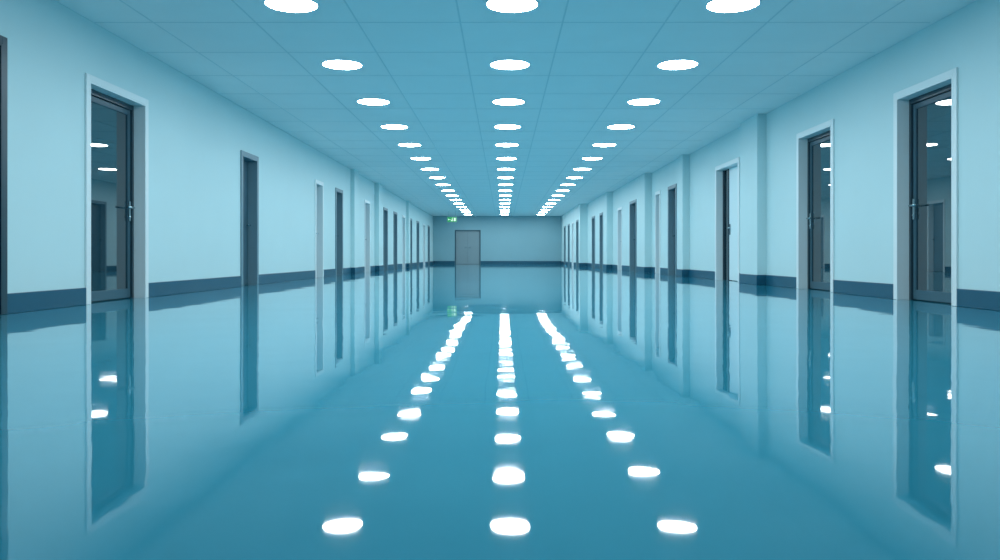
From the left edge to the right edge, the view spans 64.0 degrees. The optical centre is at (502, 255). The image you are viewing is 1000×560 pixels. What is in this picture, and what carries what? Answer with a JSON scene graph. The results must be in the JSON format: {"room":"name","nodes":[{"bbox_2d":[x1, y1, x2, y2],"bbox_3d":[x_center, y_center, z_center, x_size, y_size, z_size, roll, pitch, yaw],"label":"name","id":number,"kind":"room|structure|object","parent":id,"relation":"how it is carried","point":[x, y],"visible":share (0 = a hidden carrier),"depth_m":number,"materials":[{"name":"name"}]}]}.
{"room":"hospital corridor","nodes":[
{"label":"hospital corridor","id":0,"kind":"room"},
{"bbox_2d":[0,0,432,293],"bbox_3d":[-4.490,-0.990,21.900,0.540,3.000,55.800,0,0,0],"label":"wall","id":1,"kind":"structure","parent":0,"point":[197,135],"depth_m":10.30,"materials":[{"name":"paint"}]},
{"bbox_2d":[0,35,6,314],"bbox_3d":[-4.450,-0.701,6.270,0.220,2.419,1.480,0,0,0],"label":"door","id":2,"kind":"structure","parent":1,"relation":"in","point":[3,40],"depth_m":6.95,"materials":[{"name":"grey metal"}]},
{"bbox_2d":[85,73,148,304],"bbox_3d":[-4.455,-0.701,9.070,0.230,2.419,1.460,0,0,0],"label":"door","id":3,"kind":"structure","parent":1,"relation":"in","point":[116,118],"depth_m":9.29,"materials":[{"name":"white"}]},
{"bbox_2d":[7,261,432,313],"bbox_3d":[-4.282,0.419,21.900,0.156,0.179,55.800,0,0,0],"label":"baseboard","id":4,"kind":"structure","parent":1,"relation":"attached to","point":[50,299],"depth_m":10.42,"materials":[{"name":"plastic"}]},
{"bbox_2d":[240,150,258,286],"bbox_3d":[-4.450,-0.625,13.750,0.220,2.269,0.940,0,0,0],"label":"door","id":5,"kind":"structure","parent":1,"relation":"in","point":[249,163],"depth_m":14.13,"materials":[{"name":"grey wood"}]},
{"bbox_2d":[315,179,323,277],"bbox_3d":[-4.450,-0.635,18.950,0.220,2.289,0.840,0,0,0],"label":"door","id":6,"kind":"structure","parent":1,"relation":"in","point":[319,186],"depth_m":19.28,"materials":[{"name":"white"}]},
{"bbox_2d":[335,187,342,275],"bbox_3d":[-4.450,-0.635,21.250,0.220,2.289,0.940,0,0,0],"label":"door","id":7,"kind":"structure","parent":1,"relation":"in","point":[338,192],"depth_m":21.63,"materials":[{"name":"grey wood"}]},
{"bbox_2d":[364,199,369,271],"bbox_3d":[-4.450,-0.635,25.650,0.220,2.289,1.040,0,0,0],"label":"door","id":8,"kind":"structure","parent":1,"relation":"in","point":[366,202],"depth_m":26.08,"materials":[{"name":"white"}]},
{"bbox_2d":[383,207,387,269],"bbox_3d":[-4.450,-0.635,29.650,0.220,2.289,1.040,0,0,0],"label":"door","id":9,"kind":"structure","parent":1,"relation":"in","point":[385,210],"depth_m":30.08,"materials":[{"name":"grey wood"}]},
{"bbox_2d":[393,211,396,267],"bbox_3d":[-4.450,-0.635,32.350,0.220,2.289,1.040,0,0,0],"label":"door","id":10,"kind":"structure","parent":1,"relation":"in","point":[394,213],"depth_m":32.78,"materials":[{"name":"grey wood"}]},
{"bbox_2d":[402,215,404,267],"bbox_3d":[-4.450,-0.635,35.050,0.220,2.289,1.040,0,0,0],"label":"door","id":11,"kind":"structure","parent":1,"relation":"in","point":[403,216],"depth_m":35.48,"materials":[{"name":"white"}]},
{"bbox_2d":[410,218,411,266],"bbox_3d":[-4.450,-0.635,37.750,0.220,2.289,1.040,0,0,0],"label":"door","id":12,"kind":"structure","parent":1,"relation":"in","point":[410,218],"depth_m":38.18,"materials":[{"name":"grey wood"}]},
{"bbox_2d":[417,221,418,265],"bbox_3d":[-4.450,-0.635,40.900,0.220,2.289,1.140,0,0,0],"label":"door","id":13,"kind":"structure","parent":1,"relation":"in","point":[417,221],"depth_m":41.38,"materials":[{"name":"grey wood"}]},
{"bbox_2d":[423,223,424,264],"bbox_3d":[-4.450,-0.635,44.100,0.220,2.289,1.140,0,0,0],"label":"door","id":14,"kind":"structure","parent":1,"relation":"in","point":[423,223],"depth_m":44.58,"materials":[{"name":"white"}]},
{"bbox_2d":[428,225,429,264],"bbox_3d":[-4.450,-0.635,46.900,0.220,2.289,1.140,0,0,0],"label":"door","id":15,"kind":"structure","parent":1,"relation":"in","point":[428,225],"depth_m":47.38,"materials":[{"name":"grey wood"}]},
{"bbox_2d":[433,216,561,260],"bbox_3d":[-0.280,-0.990,49.950,8.960,3.000,0.300,0,0,0],"label":"wall","id":16,"kind":"structure","parent":0,"point":[503,238],"depth_m":49.80,"materials":[{"name":"paint"}]},
{"bbox_2d":[455,230,480,263],"bbox_3d":[-2.194,-0.555,49.831,1.603,2.130,0.137,0,0,0],"label":"door","id":17,"kind":"structure","parent":16,"relation":"in","point":[467,242],"depth_m":49.83,"materials":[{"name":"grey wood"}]},
{"bbox_2d":[433,261,560,263],"bbox_3d":[-0.355,0.409,49.792,7.970,0.199,0.016,0,0,0],"label":"baseboard","id":18,"kind":"structure","parent":16,"relation":"attached to","point":[434,262],"depth_m":49.78,"materials":[{"name":"plastic"}]},
{"bbox_2d":[0,264,999,559],"bbox_3d":[0.100,0.610,21.900,10.600,0.200,56.400,0,0,0],"label":"floor","id":19,"kind":"structure","parent":0,"point":[432,411],"depth_m":2.53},
{"bbox_2d":[56,0,975,215],"bbox_3d":[0.100,-2.590,21.900,10.600,0.200,56.400,0,0,0],"label":"ceiling","id":20,"kind":"structure","parent":0,"point":[444,106],"depth_m":10.86,"materials":[{"name":"tile"}]},
{"bbox_2d":[263,0,318,12],"bbox_3d":[-2.090,-2.482,7.900,0.536,0.016,0.536,0,0,0],"label":"ceiling light","id":21,"kind":"object","parent":20,"relation":"in","point":[292,6],"depth_m":7.91,"materials":[{"name":"white plastic"}]},
{"bbox_2d":[321,59,362,69],"bbox_3d":[-2.090,-2.482,10.400,0.536,0.016,0.536,0,0,0],"label":"ceiling light","id":22,"kind":"object","parent":20,"relation":"in","point":[339,64],"depth_m":10.35,"materials":[{"name":"white plastic"}]},
{"bbox_2d":[357,98,389,104],"bbox_3d":[-2.090,-2.482,12.900,0.536,0.016,0.536,0,0,0],"label":"ceiling light","id":23,"kind":"object","parent":20,"relation":"in","point":[367,101],"depth_m":12.83,"materials":[{"name":"white plastic"}]},
{"bbox_2d":[380,124,407,128],"bbox_3d":[-2.090,-2.482,15.400,0.536,0.016,0.536,0,0,0],"label":"ceiling light","id":24,"kind":"object","parent":20,"relation":"in","point":[390,126],"depth_m":15.31,"materials":[{"name":"white plastic"}]},
{"bbox_2d":[398,143,420,146],"bbox_3d":[-2.090,-2.482,17.900,0.536,0.016,0.536,0,0,0],"label":"ceiling light","id":25,"kind":"object","parent":20,"relation":"in","point":[401,144],"depth_m":17.79,"materials":[{"name":"white plastic"}]},
{"bbox_2d":[411,157,431,159],"bbox_3d":[-2.090,-2.482,20.400,0.536,0.016,0.536,0,0,0],"label":"ceiling light","id":26,"kind":"object","parent":20,"relation":"in","point":[415,158],"depth_m":20.32,"materials":[{"name":"white plastic"}]},
{"bbox_2d":[421,168,438,169],"bbox_3d":[-2.090,-2.482,22.900,0.536,0.016,0.536,0,0,0],"label":"ceiling light","id":27,"kind":"object","parent":20,"relation":"in","point":[421,168],"depth_m":22.88,"materials":[{"name":"white plastic"}]},
{"bbox_2d":[447,211,456,221],"bbox_3d":[-2.805,-2.174,44.026,0.540,0.632,0.068,0,0,0],"label":"exit sign","id":28,"kind":"object","parent":20,"relation":"hanging from","point":[449,219],"visible":1,"depth_m":44.00,"materials":[{"name":"green plastic"}]},
{"bbox_2d":[497,168,514,169],"bbox_3d":[0.090,-2.482,22.900,0.536,0.016,0.536,0,0,0],"label":"ceiling light","id":29,"kind":"object","parent":20,"relation":"in","point":[498,168],"depth_m":22.88,"materials":[{"name":"white plastic"}]},
{"bbox_2d":[496,157,516,159],"bbox_3d":[0.090,-2.482,20.400,0.536,0.016,0.536,0,0,0],"label":"ceiling light","id":30,"kind":"object","parent":20,"relation":"in","point":[500,158],"depth_m":20.32,"materials":[{"name":"white plastic"}]},
{"bbox_2d":[495,143,518,146],"bbox_3d":[0.090,-2.482,17.900,0.536,0.016,0.536,0,0,0],"label":"ceiling light","id":31,"kind":"object","parent":20,"relation":"in","point":[500,144],"depth_m":17.80,"materials":[{"name":"white plastic"}]},
{"bbox_2d":[494,124,521,128],"bbox_3d":[0.090,-2.482,15.400,0.536,0.016,0.536,0,0,0],"label":"ceiling light","id":32,"kind":"object","parent":20,"relation":"in","point":[505,126],"depth_m":15.31,"materials":[{"name":"white plastic"}]},
{"bbox_2d":[492,98,524,104],"bbox_3d":[0.090,-2.482,12.900,0.536,0.016,0.536,0,0,0],"label":"ceiling light","id":33,"kind":"object","parent":20,"relation":"in","point":[505,101],"depth_m":12.83,"materials":[{"name":"white plastic"}]},
{"bbox_2d":[489,59,530,69],"bbox_3d":[0.090,-2.482,10.400,0.536,0.016,0.536,0,0,0],"label":"ceiling light","id":34,"kind":"object","parent":20,"relation":"in","point":[508,64],"depth_m":10.35,"materials":[{"name":"white plastic"}]},
{"bbox_2d":[485,0,538,12],"bbox_3d":[0.090,-2.482,7.900,0.536,0.016,0.536,0,0,0],"label":"ceiling light","id":35,"kind":"object","parent":20,"relation":"in","point":[506,6],"depth_m":7.91,"materials":[{"name":"white plastic"}]},
{"bbox_2d":[95,0,929,215],"bbox_3d":[-0.137,-2.489,21.898,9.374,0.003,55.795,0,0,0],"label":"grid","id":36,"kind":"object","parent":20,"relation":"attached to","point":[233,1],"visible":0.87,"depth_m":9.78,"materials":[{"name":"silver metal"}]},
{"bbox_2d":[573,168,590,169],"bbox_3d":[2.270,-2.482,22.900,0.536,0.016,0.536,0,0,0],"label":"ceiling light","id":37,"kind":"object","parent":20,"relation":"in","point":[575,168],"depth_m":22.88,"materials":[{"name":"white plastic"}]},
{"bbox_2d":[581,157,602,159],"bbox_3d":[2.270,-2.482,20.400,0.536,0.016,0.536,0,0,0],"label":"ceiling light","id":38,"kind":"object","parent":20,"relation":"in","point":[586,158],"depth_m":20.32,"materials":[{"name":"white plastic"}]},
{"bbox_2d":[593,143,616,146],"bbox_3d":[2.270,-2.482,17.900,0.536,0.016,0.536,0,0,0],"label":"ceiling light","id":39,"kind":"object","parent":20,"relation":"in","point":[598,144],"depth_m":17.80,"materials":[{"name":"white plastic"}]},
{"bbox_2d":[607,124,634,128],"bbox_3d":[2.270,-2.482,15.400,0.536,0.016,0.536,0,0,0],"label":"ceiling light","id":40,"kind":"object","parent":20,"relation":"in","point":[620,126],"depth_m":15.31,"materials":[{"name":"white plastic"}]},
{"bbox_2d":[627,98,660,104],"bbox_3d":[2.270,-2.482,12.900,0.536,0.016,0.536,0,0,0],"label":"ceiling light","id":41,"kind":"object","parent":20,"relation":"in","point":[643,101],"depth_m":12.83,"materials":[{"name":"white plastic"}]},
{"bbox_2d":[657,59,698,69],"bbox_3d":[2.270,-2.482,10.400,0.536,0.016,0.536,0,0,0],"label":"ceiling light","id":42,"kind":"object","parent":20,"relation":"in","point":[679,64],"depth_m":10.35,"materials":[{"name":"white plastic"}]},
{"bbox_2d":[705,0,760,12],"bbox_3d":[2.270,-2.482,7.900,0.536,0.016,0.536,0,0,0],"label":"ceiling light","id":43,"kind":"object","parent":20,"relation":"in","point":[720,6],"depth_m":7.91,"materials":[{"name":"white plastic"}]},
{"bbox_2d":[562,0,999,291],"bbox_3d":[4.375,-0.990,21.900,1.450,3.000,55.800,0,0,0],"label":"wall","id":44,"kind":"structure","parent":0,"point":[859,100],"depth_m":10.74,"materials":[{"name":"paint"}]},
{"bbox_2d":[564,226,565,264],"bbox_3d":[3.740,-0.625,47.100,0.220,2.269,1.140,0,0,0],"label":"door","id":45,"kind":"structure","parent":44,"relation":"in","point":[564,226],"depth_m":47.21,"materials":[{"name":"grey wood"}]},
{"bbox_2d":[568,224,569,264],"bbox_3d":[3.740,-0.625,44.300,0.220,2.269,1.140,0,0,0],"label":"door","id":46,"kind":"structure","parent":44,"relation":"in","point":[568,224],"depth_m":44.35,"materials":[{"name":"grey wood"}]},
{"bbox_2d":[572,222,573,265],"bbox_3d":[3.740,-0.625,41.700,0.220,2.269,1.140,0,0,0],"label":"door","id":47,"kind":"structure","parent":44,"relation":"in","point":[572,222],"depth_m":41.49,"materials":[{"name":"white"}]},
{"bbox_2d":[576,220,578,265],"bbox_3d":[3.740,-0.625,39.200,0.220,2.269,1.140,0,0,0],"label":"door","id":48,"kind":"structure","parent":44,"relation":"in","point":[577,221],"depth_m":39.68,"materials":[{"name":"grey wood"}]},
{"bbox_2d":[592,216,594,267],"bbox_3d":[4.110,-0.625,35.500,0.220,2.269,1.140,0,0,0],"label":"door","id":49,"kind":"structure","parent":44,"relation":"in","point":[593,217],"depth_m":35.98,"materials":[{"name":"grey wood"}]},
{"bbox_2d":[599,212,602,268],"bbox_3d":[4.110,-0.625,32.650,0.220,2.269,1.040,0,0,0],"label":"door","id":50,"kind":"structure","parent":44,"relation":"in","point":[600,214],"depth_m":33.08,"materials":[{"name":"grey wood"}]},
{"bbox_2d":[617,207,621,269],"bbox_3d":[4.340,-0.625,29.050,0.220,2.269,1.040,0,0,0],"label":"door","id":51,"kind":"structure","parent":44,"relation":"in","point":[619,210],"depth_m":29.48,"materials":[{"name":"white"}]},
{"bbox_2d":[629,199,636,270],"bbox_3d":[4.340,-0.650,26.100,0.220,2.319,1.340,0,0,0],"label":"door","id":52,"kind":"structure","parent":44,"relation":"in","point":[632,204],"depth_m":26.68,"materials":[{"name":"grey wood"}]},
{"bbox_2d":[655,190,660,273],"bbox_3d":[4.550,-0.675,23.000,0.220,2.369,0.740,0,0,0],"label":"door","id":53,"kind":"structure","parent":44,"relation":"in","point":[658,193],"depth_m":23.28,"materials":[{"name":"white"}]},
{"bbox_2d":[668,184,676,275],"bbox_3d":[4.550,-0.675,21.050,0.220,2.369,1.040,0,0,0],"label":"door","id":54,"kind":"structure","parent":44,"relation":"in","point":[672,190],"depth_m":21.48,"materials":[{"name":"grey wood"}]},
{"bbox_2d":[715,157,739,281],"bbox_3d":[4.660,-0.701,16.300,0.220,2.419,1.740,0,0,0],"label":"door","id":55,"kind":"structure","parent":44,"relation":"in","point":[727,175],"depth_m":16.66,"materials":[{"name":"white"}]},
{"bbox_2d":[561,261,999,310],"bbox_3d":[4.250,0.419,21.903,0.540,0.179,55.808,0,0,-1],"label":"baseboard","id":56,"kind":"structure","parent":44,"relation":"attached to","point":[979,299],"depth_m":10.67,"materials":[{"name":"plastic"}]},
{"bbox_2d":[796,119,833,292],"bbox_3d":[4.705,-0.701,11.825,0.230,2.419,1.390,0,0,0],"label":"door","id":57,"kind":"structure","parent":44,"relation":"in","point":[814,145],"depth_m":12.16,"materials":[{"name":"white"}]},
{"bbox_2d":[893,67,957,305],"bbox_3d":[4.705,-0.701,8.755,0.230,2.419,1.310,0,0,0],"label":"door","id":58,"kind":"structure","parent":44,"relation":"in","point":[925,113],"depth_m":8.98,"materials":[{"name":"white"}]}
]}

